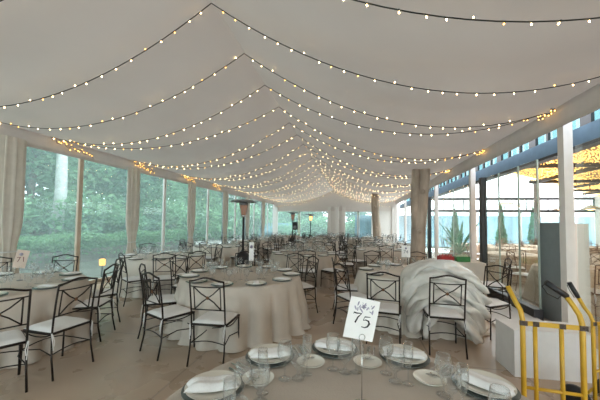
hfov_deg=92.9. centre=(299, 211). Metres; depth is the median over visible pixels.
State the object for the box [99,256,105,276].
garden lamp
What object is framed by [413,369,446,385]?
plate
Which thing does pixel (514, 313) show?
floor strip
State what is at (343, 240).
banquet chair
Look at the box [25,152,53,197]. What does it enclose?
tree
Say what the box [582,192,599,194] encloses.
beam
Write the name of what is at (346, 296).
cushion
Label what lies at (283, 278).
napkin
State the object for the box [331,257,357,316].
banquet chair
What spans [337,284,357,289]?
cushion
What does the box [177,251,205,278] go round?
banquet chair
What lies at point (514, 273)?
cushion
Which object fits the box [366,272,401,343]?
banquet chair
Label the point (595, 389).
hand truck
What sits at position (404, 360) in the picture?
dinner plate
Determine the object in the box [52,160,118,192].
tree
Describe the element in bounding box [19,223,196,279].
ground
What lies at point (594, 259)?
tablecloth
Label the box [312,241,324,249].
banquet chair
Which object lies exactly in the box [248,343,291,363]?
dinner plate
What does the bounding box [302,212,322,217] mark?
tree
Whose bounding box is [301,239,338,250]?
tablecloth
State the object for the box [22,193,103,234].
shrub
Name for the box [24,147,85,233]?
tree
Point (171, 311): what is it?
cushion
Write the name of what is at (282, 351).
napkin
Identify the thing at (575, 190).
beam
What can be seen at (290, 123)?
string
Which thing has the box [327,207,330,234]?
trim
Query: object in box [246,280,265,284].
dinner plate
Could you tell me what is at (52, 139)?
bunch
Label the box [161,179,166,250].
trim
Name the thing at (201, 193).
tree
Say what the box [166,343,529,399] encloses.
tablecloth
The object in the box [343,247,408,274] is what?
tablecloth
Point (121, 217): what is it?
shrub
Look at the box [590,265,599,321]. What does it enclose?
banquet chair
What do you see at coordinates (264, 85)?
string
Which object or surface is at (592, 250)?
banquet chair
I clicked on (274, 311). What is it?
tablecloth
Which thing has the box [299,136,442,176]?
string
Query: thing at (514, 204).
pendant lamp
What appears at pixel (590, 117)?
trim
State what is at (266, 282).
charger plate
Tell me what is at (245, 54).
string
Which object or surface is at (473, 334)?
tablecloth
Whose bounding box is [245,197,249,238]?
curtain
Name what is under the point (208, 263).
cushion
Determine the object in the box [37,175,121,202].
tree
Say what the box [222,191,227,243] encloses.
curtain
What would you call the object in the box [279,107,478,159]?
string
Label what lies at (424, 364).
charger plate
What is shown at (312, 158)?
string
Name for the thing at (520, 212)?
trim
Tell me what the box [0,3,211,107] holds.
string
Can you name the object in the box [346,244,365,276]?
banquet chair
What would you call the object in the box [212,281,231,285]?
dinner plate
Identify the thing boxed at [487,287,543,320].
trim sliding door sill
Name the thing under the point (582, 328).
hand truck
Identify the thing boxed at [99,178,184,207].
tree
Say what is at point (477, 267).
tablecloth
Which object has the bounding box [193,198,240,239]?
shrub
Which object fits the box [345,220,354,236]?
shrub
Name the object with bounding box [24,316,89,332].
cushion
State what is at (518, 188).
trim
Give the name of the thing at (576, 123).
transom window
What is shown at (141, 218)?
shrub
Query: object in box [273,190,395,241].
wall
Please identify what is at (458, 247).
potted plant
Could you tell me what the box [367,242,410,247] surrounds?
tablecloth
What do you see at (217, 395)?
dinner plate
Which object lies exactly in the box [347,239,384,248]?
tablecloth
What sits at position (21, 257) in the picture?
table number card
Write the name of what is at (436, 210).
post
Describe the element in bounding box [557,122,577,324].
trim
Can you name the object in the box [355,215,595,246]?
wall
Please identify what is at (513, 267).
banquet chair
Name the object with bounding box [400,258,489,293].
wrapped bundle
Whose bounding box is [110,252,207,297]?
tablecloth
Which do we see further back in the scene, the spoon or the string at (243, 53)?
the string at (243, 53)
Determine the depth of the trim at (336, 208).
22.21 m
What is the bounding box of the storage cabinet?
[540,223,590,326]
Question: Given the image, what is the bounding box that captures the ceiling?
[0,0,599,201]
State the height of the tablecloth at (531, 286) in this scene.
0.751 m
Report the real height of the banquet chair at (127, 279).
0.997 m
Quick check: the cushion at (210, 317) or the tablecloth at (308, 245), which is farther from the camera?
the tablecloth at (308, 245)
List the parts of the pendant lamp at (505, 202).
lamp shade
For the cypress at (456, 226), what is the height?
2.922 m
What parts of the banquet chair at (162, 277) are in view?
backrest, seat frame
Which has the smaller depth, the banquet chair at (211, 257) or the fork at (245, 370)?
the fork at (245, 370)
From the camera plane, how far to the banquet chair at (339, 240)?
10.57 m
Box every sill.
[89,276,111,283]
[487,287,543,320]
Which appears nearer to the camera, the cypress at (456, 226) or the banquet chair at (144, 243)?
the banquet chair at (144, 243)
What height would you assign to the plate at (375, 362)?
0.018 m
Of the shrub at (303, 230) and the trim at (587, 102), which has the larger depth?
the shrub at (303, 230)
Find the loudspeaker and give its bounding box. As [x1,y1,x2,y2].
[293,222,297,233]
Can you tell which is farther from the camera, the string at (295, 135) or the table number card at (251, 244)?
the string at (295, 135)
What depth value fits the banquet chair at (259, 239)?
10.38 m
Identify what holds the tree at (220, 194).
on the ground at (212, 240)
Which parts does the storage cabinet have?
panel, door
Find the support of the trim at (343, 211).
attached to the wall at (332, 200)
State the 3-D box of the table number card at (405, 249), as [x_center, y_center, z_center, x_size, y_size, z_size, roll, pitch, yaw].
[1.895,0.844,5.103,0.135,0.468,0.075,-1,-3,37]
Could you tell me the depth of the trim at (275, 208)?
23.12 m
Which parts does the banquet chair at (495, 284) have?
backrest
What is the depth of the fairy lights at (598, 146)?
7.64 m
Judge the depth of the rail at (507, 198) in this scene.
14.14 m
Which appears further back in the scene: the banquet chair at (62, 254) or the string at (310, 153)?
the string at (310, 153)
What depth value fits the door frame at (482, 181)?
7.08 m
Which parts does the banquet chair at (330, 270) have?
backrest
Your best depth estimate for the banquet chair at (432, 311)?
3.53 m
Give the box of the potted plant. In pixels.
[434,222,478,255]
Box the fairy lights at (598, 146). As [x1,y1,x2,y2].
[507,145,599,195]
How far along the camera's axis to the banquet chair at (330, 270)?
6.92 m
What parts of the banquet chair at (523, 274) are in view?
backrest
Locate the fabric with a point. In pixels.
(596, 147)
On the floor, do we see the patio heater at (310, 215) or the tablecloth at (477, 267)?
the patio heater at (310, 215)
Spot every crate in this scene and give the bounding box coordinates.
[437,254,453,260]
[454,254,469,261]
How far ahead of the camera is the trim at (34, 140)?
7.46 m
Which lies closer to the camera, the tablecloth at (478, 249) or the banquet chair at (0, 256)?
the banquet chair at (0, 256)
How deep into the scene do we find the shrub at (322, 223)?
25.89 m
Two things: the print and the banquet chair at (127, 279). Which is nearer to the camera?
the print
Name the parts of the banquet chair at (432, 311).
leg, seat frame, backrest, leg, leg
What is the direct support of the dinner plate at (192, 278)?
on the charger plate
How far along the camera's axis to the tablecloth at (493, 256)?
8.16 m
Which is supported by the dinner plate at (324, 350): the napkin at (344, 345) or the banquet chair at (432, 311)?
the napkin at (344, 345)
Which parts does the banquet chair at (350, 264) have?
backrest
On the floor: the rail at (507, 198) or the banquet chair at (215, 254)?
the banquet chair at (215, 254)
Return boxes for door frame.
[427,197,431,258]
[479,177,487,280]
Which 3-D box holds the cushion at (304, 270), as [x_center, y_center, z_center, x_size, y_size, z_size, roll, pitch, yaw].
[0.176,1.416,6.856,0.410,0.042,0.410,0,-2,5]
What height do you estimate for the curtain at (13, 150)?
3.140 m
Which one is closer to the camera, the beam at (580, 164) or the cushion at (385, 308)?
the cushion at (385, 308)
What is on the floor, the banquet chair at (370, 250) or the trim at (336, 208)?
the banquet chair at (370, 250)
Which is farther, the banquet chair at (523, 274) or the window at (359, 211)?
the window at (359, 211)
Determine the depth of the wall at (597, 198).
13.43 m
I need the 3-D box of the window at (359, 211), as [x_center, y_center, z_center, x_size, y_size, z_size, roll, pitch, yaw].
[5.026,1.018,21.915,1.020,2.100,0.065,0,-2,11]
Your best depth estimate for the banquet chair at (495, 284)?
5.38 m
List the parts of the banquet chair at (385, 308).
backrest, seat frame, leg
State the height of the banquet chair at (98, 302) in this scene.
0.997 m
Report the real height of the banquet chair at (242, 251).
0.997 m
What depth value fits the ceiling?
3.98 m
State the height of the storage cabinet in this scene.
1.660 m
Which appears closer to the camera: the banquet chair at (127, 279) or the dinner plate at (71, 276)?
the dinner plate at (71, 276)
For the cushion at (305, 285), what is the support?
on the banquet chair at (306, 286)
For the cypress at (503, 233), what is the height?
3.229 m
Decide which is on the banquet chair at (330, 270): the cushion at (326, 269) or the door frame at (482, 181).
the cushion at (326, 269)
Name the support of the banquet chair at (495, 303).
on the floor
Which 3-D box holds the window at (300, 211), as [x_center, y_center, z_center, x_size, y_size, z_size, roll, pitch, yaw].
[1.123,1.002,22.667,2.370,2.100,0.065,0,-2,11]
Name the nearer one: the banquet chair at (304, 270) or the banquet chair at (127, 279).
the banquet chair at (127, 279)
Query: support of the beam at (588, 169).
attached to the beam at (580, 164)
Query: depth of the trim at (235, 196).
15.96 m
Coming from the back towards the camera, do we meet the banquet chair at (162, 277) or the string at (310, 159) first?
the string at (310, 159)
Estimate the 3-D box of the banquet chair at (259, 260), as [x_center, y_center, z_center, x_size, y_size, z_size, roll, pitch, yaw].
[-0.778,1.393,7.194,0.447,0.997,0.520,-2,-3,43]
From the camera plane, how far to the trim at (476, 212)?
14.51 m
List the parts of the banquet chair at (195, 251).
backrest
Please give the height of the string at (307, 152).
1.065 m
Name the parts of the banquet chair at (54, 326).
leg, leg, seat frame, leg, backrest, leg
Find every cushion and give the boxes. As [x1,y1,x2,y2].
[0,329,25,345]
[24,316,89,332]
[75,298,109,306]
[92,288,115,296]
[122,275,150,280]
[144,294,175,303]
[147,304,193,317]
[154,275,176,279]
[192,311,237,324]
[207,262,218,264]
[299,269,314,272]
[302,282,313,287]
[322,268,343,271]
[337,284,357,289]
[337,292,369,299]
[379,302,398,313]
[424,306,463,318]
[481,281,504,286]
[486,297,508,305]
[510,272,527,275]
[590,288,599,293]
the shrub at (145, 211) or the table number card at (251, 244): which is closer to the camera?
the table number card at (251, 244)
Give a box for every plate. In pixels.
[32,286,60,289]
[33,270,55,273]
[34,283,60,288]
[60,271,81,274]
[63,276,85,279]
[181,376,243,399]
[184,370,240,399]
[186,278,206,281]
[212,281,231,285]
[242,369,273,385]
[245,282,266,285]
[245,350,293,367]
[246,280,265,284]
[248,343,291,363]
[297,354,324,367]
[312,342,357,358]
[314,337,354,354]
[353,354,381,367]
[379,348,429,367]
[381,344,427,363]
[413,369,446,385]
[451,372,520,399]
[454,368,516,398]
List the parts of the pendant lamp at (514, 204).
lamp shade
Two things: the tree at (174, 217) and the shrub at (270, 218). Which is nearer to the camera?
the tree at (174, 217)
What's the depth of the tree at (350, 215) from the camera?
36.22 m
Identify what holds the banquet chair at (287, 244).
on the floor
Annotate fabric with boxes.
[515,146,599,193]
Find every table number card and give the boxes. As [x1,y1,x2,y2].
[12,249,29,280]
[249,242,253,271]
[343,296,379,399]
[401,245,409,256]
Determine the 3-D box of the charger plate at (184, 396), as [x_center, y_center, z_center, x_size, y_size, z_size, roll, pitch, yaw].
[-0.436,0.892,1.439,0.306,0.013,0.306,0,-2,11]
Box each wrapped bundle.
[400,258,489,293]
[401,269,491,305]
[403,279,490,318]
[406,289,486,333]
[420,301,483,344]
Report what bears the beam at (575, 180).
attached to the wall at (597, 198)
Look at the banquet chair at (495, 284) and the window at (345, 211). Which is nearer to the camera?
the banquet chair at (495, 284)
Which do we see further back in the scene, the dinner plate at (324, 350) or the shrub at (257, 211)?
the shrub at (257, 211)
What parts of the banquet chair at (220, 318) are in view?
leg, backrest, seat frame, leg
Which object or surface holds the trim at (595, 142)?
attached to the beam at (590, 131)
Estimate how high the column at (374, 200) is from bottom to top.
3.800 m
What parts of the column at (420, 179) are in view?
stem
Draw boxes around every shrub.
[20,197,41,236]
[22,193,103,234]
[23,199,36,220]
[34,188,125,233]
[82,206,148,232]
[99,197,160,231]
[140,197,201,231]
[152,199,186,230]
[173,198,219,239]
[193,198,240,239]
[209,202,250,237]
[228,200,269,238]
[239,205,284,236]
[257,204,297,232]
[271,224,294,234]
[280,211,307,222]
[282,219,319,235]
[297,216,327,234]
[300,212,319,221]
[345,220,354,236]
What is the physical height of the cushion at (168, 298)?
0.042 m
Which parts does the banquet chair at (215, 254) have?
backrest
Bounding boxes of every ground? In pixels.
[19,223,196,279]
[195,234,252,244]
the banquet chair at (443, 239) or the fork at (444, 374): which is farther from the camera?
the banquet chair at (443, 239)
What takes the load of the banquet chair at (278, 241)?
on the floor
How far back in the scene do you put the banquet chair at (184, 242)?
8.51 m
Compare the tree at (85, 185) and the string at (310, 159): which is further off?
the tree at (85, 185)
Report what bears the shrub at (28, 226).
on the ground at (90, 268)
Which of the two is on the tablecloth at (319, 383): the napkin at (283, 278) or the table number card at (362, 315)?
the table number card at (362, 315)
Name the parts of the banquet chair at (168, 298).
leg, backrest, seat frame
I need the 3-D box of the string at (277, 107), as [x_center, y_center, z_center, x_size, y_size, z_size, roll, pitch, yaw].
[-2.949,-1.876,6.316,4.942,1.069,0.034,1,-2,-3]
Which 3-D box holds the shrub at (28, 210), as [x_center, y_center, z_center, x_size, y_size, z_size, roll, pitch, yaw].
[-10.194,-0.009,7.710,4.144,2.490,4.034,1,-2,-2]
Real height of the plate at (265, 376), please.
0.018 m
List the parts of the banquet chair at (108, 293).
seat frame, backrest, leg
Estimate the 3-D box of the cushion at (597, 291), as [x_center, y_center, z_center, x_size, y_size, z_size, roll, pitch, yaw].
[5.316,1.399,4.959,0.410,0.042,0.410,-1,-3,29]
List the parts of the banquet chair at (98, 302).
seat frame, leg, backrest, leg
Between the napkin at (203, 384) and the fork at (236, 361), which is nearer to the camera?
the napkin at (203, 384)
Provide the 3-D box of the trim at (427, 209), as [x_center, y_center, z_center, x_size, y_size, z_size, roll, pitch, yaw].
[5.676,0.724,12.707,0.022,2.620,0.030,0,-2,11]
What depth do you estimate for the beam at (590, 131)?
5.51 m
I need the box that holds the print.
[355,301,374,314]
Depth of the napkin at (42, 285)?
3.55 m
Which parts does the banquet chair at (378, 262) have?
backrest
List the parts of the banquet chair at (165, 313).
leg, backrest, leg, seat frame, leg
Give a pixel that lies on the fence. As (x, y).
(269, 226)
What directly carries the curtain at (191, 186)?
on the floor
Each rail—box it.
[431,197,594,200]
[431,209,594,212]
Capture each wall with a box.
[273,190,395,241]
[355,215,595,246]
[594,195,599,245]
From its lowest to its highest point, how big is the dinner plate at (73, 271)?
0.022 m
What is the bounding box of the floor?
[0,251,599,399]
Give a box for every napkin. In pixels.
[38,284,57,286]
[184,374,240,392]
[249,346,291,357]
[274,277,289,279]
[315,339,354,350]
[382,346,426,359]
[453,368,515,396]
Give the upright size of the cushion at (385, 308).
0.042 m
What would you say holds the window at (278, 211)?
in the wall at (332, 200)
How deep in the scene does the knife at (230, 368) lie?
1.58 m
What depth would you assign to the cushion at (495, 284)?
5.41 m
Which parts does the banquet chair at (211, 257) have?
backrest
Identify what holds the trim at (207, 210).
on the floor
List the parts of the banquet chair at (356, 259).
backrest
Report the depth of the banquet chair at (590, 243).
10.46 m
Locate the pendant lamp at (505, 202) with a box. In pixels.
[500,189,513,204]
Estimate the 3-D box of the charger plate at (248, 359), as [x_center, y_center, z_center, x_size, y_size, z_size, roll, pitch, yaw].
[-0.189,0.909,1.791,0.306,0.013,0.306,0,-2,11]
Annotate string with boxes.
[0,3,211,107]
[0,53,243,129]
[52,85,264,144]
[53,107,277,149]
[134,124,286,166]
[148,135,295,167]
[182,145,301,178]
[194,152,307,180]
[212,3,599,95]
[213,159,310,186]
[245,54,542,128]
[265,85,540,135]
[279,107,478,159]
[290,123,472,162]
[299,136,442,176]
[303,144,439,177]
[310,153,409,185]
[312,158,410,186]
[343,0,599,24]
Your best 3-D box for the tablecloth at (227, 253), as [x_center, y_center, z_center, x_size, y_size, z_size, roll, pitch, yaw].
[-2.856,1.613,10.286,2.342,0.751,2.326,0,-2,11]
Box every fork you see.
[231,362,251,373]
[236,361,256,372]
[437,367,453,377]
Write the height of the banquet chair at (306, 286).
0.997 m
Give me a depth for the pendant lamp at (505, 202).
11.56 m
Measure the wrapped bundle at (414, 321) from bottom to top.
0.649 m
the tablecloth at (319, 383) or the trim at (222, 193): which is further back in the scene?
the trim at (222, 193)
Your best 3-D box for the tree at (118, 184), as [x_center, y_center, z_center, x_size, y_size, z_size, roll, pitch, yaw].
[-9.728,-1.783,16.250,4.725,6.628,5.176,1,-2,-4]
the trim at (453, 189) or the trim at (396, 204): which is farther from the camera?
the trim at (396, 204)
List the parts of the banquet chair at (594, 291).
leg, backrest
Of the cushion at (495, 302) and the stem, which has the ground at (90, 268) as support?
the stem
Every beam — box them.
[400,119,599,207]
[529,179,599,183]
[530,162,599,167]
[534,167,599,183]
[574,183,599,187]
[574,189,599,191]
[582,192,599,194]
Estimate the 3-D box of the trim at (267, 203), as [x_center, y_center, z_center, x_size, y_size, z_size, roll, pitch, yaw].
[-2.502,0.877,21.901,0.060,3.200,0.100,0,-2,11]
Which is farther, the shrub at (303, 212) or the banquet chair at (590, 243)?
the shrub at (303, 212)
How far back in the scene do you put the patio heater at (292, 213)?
17.32 m
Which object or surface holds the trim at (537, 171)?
attached to the window
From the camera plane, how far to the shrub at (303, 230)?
26.27 m
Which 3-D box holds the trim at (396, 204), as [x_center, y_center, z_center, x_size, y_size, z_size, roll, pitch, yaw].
[7.243,0.965,21.212,0.120,3.200,0.130,0,-2,11]
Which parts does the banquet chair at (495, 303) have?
seat frame, backrest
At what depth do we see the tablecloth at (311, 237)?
16.60 m
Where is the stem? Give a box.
[49,154,67,234]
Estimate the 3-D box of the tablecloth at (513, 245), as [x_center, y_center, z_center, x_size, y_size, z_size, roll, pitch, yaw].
[9.795,1.874,12.922,1.989,0.751,1.961,2,-3,-25]
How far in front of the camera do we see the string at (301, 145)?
10.14 m
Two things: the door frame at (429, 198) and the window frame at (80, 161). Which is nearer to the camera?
the window frame at (80, 161)
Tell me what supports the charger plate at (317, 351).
on the tablecloth at (319, 383)
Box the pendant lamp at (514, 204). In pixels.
[509,191,524,206]
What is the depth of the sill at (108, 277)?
7.50 m
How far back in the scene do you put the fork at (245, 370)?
1.63 m
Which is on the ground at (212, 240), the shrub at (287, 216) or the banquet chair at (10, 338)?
the shrub at (287, 216)
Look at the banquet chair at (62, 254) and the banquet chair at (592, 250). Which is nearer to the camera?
the banquet chair at (62, 254)
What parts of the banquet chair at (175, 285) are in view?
backrest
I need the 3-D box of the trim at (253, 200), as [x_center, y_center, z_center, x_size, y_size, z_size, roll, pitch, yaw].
[-3.075,0.747,18.928,0.060,3.200,0.100,0,-2,11]
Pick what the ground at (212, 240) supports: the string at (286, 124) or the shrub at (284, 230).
the shrub at (284, 230)
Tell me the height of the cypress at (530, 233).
3.113 m
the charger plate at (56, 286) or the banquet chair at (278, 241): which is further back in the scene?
the banquet chair at (278, 241)
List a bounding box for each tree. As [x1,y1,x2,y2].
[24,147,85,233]
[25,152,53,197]
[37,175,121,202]
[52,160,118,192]
[86,163,162,226]
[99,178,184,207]
[178,182,236,206]
[179,183,219,213]
[228,194,272,210]
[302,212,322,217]
[322,190,363,220]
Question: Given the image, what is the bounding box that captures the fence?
[259,223,315,236]
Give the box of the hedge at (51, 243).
[17,229,186,264]
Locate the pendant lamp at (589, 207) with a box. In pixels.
[580,198,599,209]
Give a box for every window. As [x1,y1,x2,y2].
[278,211,298,230]
[299,211,327,236]
[345,211,357,237]
[359,211,371,235]
[407,109,599,200]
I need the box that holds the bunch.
[52,139,92,157]
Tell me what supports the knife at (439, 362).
on the tablecloth at (319, 383)
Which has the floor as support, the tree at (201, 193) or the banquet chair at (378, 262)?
the banquet chair at (378, 262)
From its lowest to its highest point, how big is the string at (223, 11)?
1.111 m
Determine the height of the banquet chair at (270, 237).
0.997 m
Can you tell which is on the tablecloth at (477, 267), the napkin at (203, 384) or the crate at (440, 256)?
the crate at (440, 256)
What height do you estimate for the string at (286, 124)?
1.068 m
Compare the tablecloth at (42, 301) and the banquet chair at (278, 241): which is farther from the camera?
the banquet chair at (278, 241)
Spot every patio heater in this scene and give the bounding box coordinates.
[230,199,257,265]
[288,212,297,241]
[306,214,314,238]
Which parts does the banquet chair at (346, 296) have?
leg, backrest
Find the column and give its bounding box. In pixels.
[533,183,540,244]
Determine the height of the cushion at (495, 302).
0.042 m
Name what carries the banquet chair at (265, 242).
on the floor
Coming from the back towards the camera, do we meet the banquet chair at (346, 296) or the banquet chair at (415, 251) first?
the banquet chair at (415, 251)
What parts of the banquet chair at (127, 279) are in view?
backrest, seat frame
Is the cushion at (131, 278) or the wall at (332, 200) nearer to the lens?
the cushion at (131, 278)
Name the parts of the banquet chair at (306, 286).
backrest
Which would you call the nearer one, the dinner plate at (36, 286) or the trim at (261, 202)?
the dinner plate at (36, 286)
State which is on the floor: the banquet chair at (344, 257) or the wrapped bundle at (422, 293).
the banquet chair at (344, 257)
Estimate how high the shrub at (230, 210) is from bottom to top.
4.269 m
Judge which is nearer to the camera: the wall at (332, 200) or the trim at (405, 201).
the trim at (405, 201)
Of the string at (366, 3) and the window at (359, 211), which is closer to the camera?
the string at (366, 3)
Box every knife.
[229,367,255,381]
[426,361,441,374]
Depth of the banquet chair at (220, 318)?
3.20 m
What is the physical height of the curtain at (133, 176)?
3.140 m
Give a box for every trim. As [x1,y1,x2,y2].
[0,123,273,204]
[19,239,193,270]
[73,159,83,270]
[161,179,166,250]
[206,189,208,243]
[221,193,222,243]
[234,196,235,239]
[253,200,254,235]
[260,202,261,236]
[267,203,267,233]
[274,207,277,234]
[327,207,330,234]
[334,207,337,234]
[342,207,344,236]
[392,207,395,240]
[396,83,599,203]
[396,204,397,238]
[399,138,599,208]
[404,200,406,242]
[410,112,594,199]
[427,209,427,256]
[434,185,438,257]
[453,189,453,255]
[469,168,476,260]
[476,212,477,241]
[498,173,500,288]
[517,166,521,299]
[520,212,521,240]
[536,159,541,308]
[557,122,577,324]
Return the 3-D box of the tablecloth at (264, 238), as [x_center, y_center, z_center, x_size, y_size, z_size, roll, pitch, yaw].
[-1.689,1.883,16.468,2.296,0.751,2.276,0,-2,17]
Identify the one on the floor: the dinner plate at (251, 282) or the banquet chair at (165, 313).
the banquet chair at (165, 313)
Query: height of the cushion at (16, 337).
0.042 m
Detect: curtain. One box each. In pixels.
[0,134,26,273]
[125,167,140,253]
[187,182,195,250]
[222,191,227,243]
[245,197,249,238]
[262,201,264,235]
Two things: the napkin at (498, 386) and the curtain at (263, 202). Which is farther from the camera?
the curtain at (263, 202)
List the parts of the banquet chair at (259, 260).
backrest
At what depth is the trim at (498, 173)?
6.35 m
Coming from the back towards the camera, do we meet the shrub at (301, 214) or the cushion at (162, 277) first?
the shrub at (301, 214)
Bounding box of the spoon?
[236,366,259,378]
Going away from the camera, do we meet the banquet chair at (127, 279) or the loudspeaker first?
the banquet chair at (127, 279)
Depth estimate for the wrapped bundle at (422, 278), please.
3.95 m
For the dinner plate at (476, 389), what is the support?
on the charger plate at (517, 396)
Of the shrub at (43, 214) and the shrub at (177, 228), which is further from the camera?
the shrub at (177, 228)
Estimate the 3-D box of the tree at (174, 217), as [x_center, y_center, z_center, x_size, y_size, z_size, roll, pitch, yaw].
[-8.306,0.423,17.608,4.034,2.490,4.144,3,-3,-42]
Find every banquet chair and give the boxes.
[0,256,11,271]
[0,288,31,392]
[20,277,97,380]
[50,254,78,271]
[72,264,118,341]
[92,258,123,321]
[118,252,150,306]
[137,263,175,338]
[139,243,155,253]
[139,272,194,360]
[152,253,178,295]
[169,254,188,304]
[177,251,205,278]
[178,242,192,251]
[186,277,239,366]
[199,242,216,267]
[207,244,222,265]
[230,241,248,263]
[235,251,254,265]
[248,239,259,263]
[257,247,280,267]
[262,242,271,264]
[265,237,275,257]
[277,237,284,250]
[286,240,295,250]
[286,253,303,281]
[298,250,316,285]
[302,256,318,312]
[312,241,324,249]
[320,249,346,288]
[324,242,335,250]
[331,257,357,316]
[332,242,347,259]
[333,263,373,323]
[337,240,345,260]
[338,240,345,260]
[340,245,356,278]
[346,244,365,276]
[363,240,373,246]
[364,250,380,266]
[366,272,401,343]
[377,245,393,263]
[407,251,426,264]
[422,275,467,359]
[441,239,454,254]
[481,257,511,310]
[483,265,512,339]
[506,249,526,278]
[506,251,527,290]
[589,243,597,253]
[589,250,599,264]
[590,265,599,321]
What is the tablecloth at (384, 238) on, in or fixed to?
on the round table
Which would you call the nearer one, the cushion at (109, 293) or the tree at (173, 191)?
the cushion at (109, 293)
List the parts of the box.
lid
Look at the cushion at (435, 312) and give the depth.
3.59 m
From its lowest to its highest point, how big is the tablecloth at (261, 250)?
0.751 m
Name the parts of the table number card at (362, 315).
stand stem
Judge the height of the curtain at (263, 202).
3.140 m
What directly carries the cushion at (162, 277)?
on the banquet chair at (162, 277)
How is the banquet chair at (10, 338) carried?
on the floor
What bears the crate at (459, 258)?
on the tablecloth at (477, 267)
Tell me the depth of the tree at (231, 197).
33.57 m
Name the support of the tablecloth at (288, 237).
on the round table
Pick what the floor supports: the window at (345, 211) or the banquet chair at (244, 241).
the banquet chair at (244, 241)
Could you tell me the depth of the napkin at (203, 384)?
1.41 m
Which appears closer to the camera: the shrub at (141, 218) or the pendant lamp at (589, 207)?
the pendant lamp at (589, 207)
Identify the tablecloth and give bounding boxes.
[0,272,100,369]
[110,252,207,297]
[163,266,310,352]
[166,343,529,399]
[191,244,251,268]
[231,240,273,258]
[254,237,288,250]
[268,250,343,288]
[273,235,299,242]
[285,243,334,251]
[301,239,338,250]
[311,237,341,240]
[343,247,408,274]
[346,265,489,340]
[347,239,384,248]
[362,237,392,242]
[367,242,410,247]
[432,258,486,295]
[449,243,493,257]
[478,251,537,283]
[487,246,537,253]
[495,243,537,248]
[522,263,599,316]
[590,254,599,264]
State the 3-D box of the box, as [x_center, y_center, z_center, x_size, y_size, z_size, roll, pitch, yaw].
[2.682,1.520,3.168,0.753,0.490,0.390,0,-2,9]
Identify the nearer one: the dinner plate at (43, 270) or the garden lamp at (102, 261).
the dinner plate at (43, 270)
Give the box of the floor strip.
[486,298,598,368]
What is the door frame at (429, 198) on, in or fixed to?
on the floor
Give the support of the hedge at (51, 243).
on the ground at (90, 268)
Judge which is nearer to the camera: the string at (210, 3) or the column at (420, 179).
the string at (210, 3)
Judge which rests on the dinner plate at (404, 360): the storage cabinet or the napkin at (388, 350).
the napkin at (388, 350)
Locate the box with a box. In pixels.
[495,318,591,382]
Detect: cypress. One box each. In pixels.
[450,205,459,246]
[494,205,508,242]
[527,203,533,244]
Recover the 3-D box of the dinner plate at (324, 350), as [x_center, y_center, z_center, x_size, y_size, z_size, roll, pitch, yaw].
[0.233,0.908,1.916,0.276,0.022,0.276,0,-2,11]
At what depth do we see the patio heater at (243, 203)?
8.39 m
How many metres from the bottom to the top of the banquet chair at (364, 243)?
0.997 m
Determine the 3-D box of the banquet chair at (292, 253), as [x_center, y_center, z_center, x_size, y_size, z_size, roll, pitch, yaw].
[-0.228,1.335,5.625,0.447,0.997,0.520,-1,-3,35]
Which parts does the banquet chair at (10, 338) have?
seat frame, backrest, leg, leg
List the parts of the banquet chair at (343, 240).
backrest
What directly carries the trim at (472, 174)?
on the floor
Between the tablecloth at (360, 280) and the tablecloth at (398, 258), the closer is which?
the tablecloth at (360, 280)
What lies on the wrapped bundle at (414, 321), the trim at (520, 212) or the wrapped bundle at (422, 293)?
the wrapped bundle at (422, 293)
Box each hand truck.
[505,280,588,399]
[565,282,599,399]
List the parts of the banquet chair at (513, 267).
backrest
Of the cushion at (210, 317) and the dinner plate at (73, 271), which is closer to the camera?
the cushion at (210, 317)
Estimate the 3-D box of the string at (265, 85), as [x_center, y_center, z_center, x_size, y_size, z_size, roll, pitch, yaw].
[1.627,-1.854,5.022,4.685,1.110,0.034,0,-2,10]
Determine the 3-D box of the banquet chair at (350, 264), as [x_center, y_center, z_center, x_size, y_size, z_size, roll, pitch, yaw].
[1.346,1.458,8.139,0.520,0.997,0.447,0,-2,5]
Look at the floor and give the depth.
3.35 m
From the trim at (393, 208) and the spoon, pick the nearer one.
the spoon
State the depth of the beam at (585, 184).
9.53 m
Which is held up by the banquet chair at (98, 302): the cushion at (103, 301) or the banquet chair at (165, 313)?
the cushion at (103, 301)
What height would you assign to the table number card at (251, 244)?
0.503 m
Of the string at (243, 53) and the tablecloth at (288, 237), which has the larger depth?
the tablecloth at (288, 237)
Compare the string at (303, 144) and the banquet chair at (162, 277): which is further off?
the string at (303, 144)
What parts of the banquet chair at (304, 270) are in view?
backrest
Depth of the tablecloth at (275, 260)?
7.23 m
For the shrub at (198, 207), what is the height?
4.269 m
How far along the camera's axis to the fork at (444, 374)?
1.61 m
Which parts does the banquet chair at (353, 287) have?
seat frame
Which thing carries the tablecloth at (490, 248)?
on the round table
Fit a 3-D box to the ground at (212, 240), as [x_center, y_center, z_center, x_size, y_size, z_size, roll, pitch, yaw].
[-17.765,3.134,39.981,36.500,0.100,40.000,0,-2,11]
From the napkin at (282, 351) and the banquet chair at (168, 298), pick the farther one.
the banquet chair at (168, 298)
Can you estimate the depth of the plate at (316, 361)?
1.73 m
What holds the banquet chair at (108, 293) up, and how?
on the floor
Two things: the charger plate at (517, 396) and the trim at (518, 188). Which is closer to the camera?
the charger plate at (517, 396)
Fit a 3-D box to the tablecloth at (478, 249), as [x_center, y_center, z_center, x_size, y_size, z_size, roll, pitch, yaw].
[7.919,1.857,13.052,1.983,0.751,1.968,2,-3,-28]
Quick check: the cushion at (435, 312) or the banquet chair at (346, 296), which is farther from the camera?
the banquet chair at (346, 296)
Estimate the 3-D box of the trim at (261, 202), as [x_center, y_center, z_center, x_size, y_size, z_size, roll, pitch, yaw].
[-2.776,0.815,20.478,0.100,3.200,0.090,0,-2,11]
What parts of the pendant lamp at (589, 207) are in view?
lamp shade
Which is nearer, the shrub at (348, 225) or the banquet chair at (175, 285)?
the banquet chair at (175, 285)
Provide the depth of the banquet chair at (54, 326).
3.03 m

